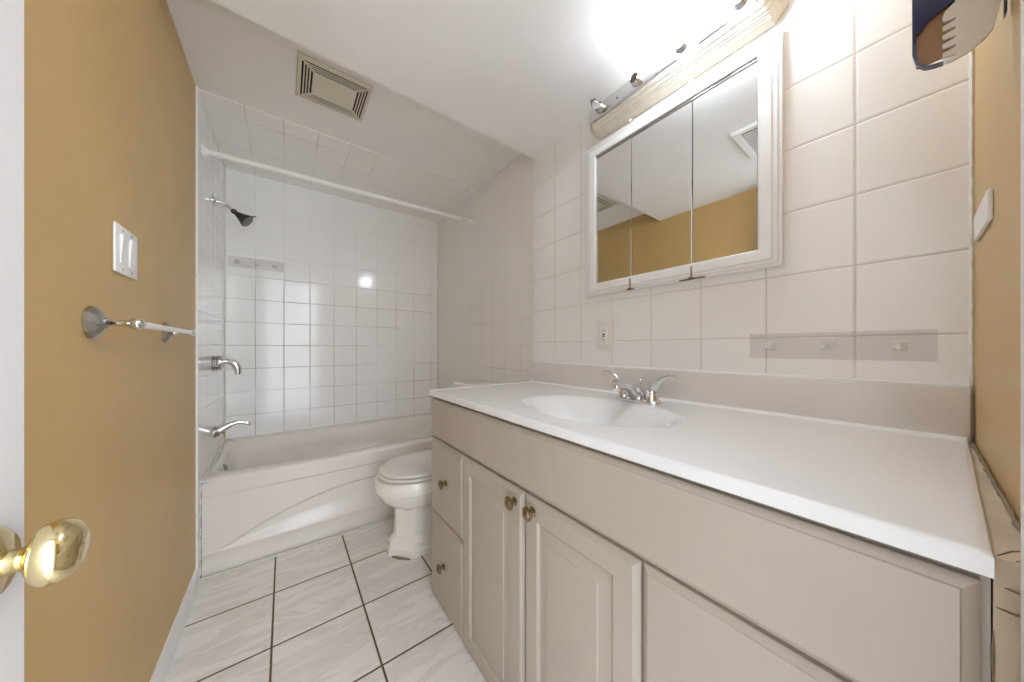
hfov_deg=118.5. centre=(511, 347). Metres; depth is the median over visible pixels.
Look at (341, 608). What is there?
floor
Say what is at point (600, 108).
socket
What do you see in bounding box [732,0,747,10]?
socket
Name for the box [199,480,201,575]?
trim
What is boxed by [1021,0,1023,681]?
trim
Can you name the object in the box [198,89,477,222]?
ceiling
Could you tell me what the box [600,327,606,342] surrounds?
receptacle
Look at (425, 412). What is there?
trim
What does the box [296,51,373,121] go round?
exhaust fan
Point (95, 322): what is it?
towel bar
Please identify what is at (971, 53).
trim
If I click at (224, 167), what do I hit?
trim
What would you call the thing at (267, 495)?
bathtub
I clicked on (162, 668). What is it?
baseboard
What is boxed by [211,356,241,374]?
shower valve
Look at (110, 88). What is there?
wall
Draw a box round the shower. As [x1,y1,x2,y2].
[212,194,255,226]
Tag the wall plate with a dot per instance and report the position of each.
(983, 217)
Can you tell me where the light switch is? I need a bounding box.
[112,221,136,279]
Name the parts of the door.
knob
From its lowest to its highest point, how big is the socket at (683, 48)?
0.040 m
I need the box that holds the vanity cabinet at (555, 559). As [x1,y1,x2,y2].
[432,397,1020,681]
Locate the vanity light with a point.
(736, 24)
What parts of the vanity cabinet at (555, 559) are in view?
knob, knob, drawer, drawer, door, knob, knob, door, drawer, filler strip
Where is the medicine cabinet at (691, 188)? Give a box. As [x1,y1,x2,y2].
[586,24,782,297]
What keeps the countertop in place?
on the vanity cabinet at (555, 559)
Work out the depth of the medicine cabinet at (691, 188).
1.00 m
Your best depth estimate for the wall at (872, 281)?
0.77 m
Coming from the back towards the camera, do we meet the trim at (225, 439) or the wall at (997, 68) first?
the trim at (225, 439)
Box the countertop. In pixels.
[429,361,993,578]
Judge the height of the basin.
0.372 m
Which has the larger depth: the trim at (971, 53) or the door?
the trim at (971, 53)
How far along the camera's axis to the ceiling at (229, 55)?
1.44 m
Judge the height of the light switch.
0.114 m
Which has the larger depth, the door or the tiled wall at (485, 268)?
the tiled wall at (485, 268)
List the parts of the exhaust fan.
panel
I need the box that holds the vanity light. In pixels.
[589,0,788,138]
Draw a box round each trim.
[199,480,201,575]
[200,438,393,580]
[224,167,437,437]
[226,412,430,439]
[969,49,974,437]
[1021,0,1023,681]
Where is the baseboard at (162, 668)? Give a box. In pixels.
[150,568,199,681]
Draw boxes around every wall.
[24,0,195,681]
[196,86,223,578]
[225,167,436,437]
[438,153,532,388]
[533,0,973,442]
[974,0,1020,523]
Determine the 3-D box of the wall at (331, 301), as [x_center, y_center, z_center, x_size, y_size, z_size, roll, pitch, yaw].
[-1.249,-0.140,2.456,1.569,2.400,0.120,0,0,-37]
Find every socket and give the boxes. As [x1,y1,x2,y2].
[595,101,604,113]
[630,72,641,86]
[675,38,688,53]
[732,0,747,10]
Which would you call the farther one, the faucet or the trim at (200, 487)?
the trim at (200, 487)
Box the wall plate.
[974,188,992,241]
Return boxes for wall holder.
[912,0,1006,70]
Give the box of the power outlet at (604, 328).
[597,321,611,348]
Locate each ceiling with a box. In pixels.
[167,0,521,188]
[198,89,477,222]
[210,0,723,158]
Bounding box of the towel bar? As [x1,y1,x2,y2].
[82,306,195,341]
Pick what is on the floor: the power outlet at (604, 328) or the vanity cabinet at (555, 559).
the vanity cabinet at (555, 559)
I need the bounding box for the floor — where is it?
[165,519,487,681]
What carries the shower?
attached to the tiled wall at (209, 169)
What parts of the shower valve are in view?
lever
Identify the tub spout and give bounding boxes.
[213,420,250,443]
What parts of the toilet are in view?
seat, lid, tank lid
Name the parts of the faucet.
lever, handle, spout, plate, handle, lever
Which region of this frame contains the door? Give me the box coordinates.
[0,0,90,681]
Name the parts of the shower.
shower arm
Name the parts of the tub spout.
spout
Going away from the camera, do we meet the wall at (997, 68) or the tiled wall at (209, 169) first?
the wall at (997, 68)
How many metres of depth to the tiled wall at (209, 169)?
1.50 m
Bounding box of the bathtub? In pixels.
[202,412,433,577]
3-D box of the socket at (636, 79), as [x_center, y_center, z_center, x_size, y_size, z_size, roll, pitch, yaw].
[0.448,-0.975,1.105,0.022,0.040,0.040,0,0,-37]
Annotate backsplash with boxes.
[531,362,971,444]
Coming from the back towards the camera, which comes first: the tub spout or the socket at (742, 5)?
the tub spout
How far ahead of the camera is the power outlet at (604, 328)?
1.31 m
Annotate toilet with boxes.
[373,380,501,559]
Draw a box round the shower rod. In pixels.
[200,143,474,225]
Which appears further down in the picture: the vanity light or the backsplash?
the backsplash
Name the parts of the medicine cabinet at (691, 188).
mirror door, mirror door, rail, mirror door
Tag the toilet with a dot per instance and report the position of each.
(403, 483)
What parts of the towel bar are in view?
post, post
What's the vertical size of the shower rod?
0.093 m
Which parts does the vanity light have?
bulb, bulb, bulb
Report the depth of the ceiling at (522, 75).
1.06 m
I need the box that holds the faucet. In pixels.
[603,370,675,404]

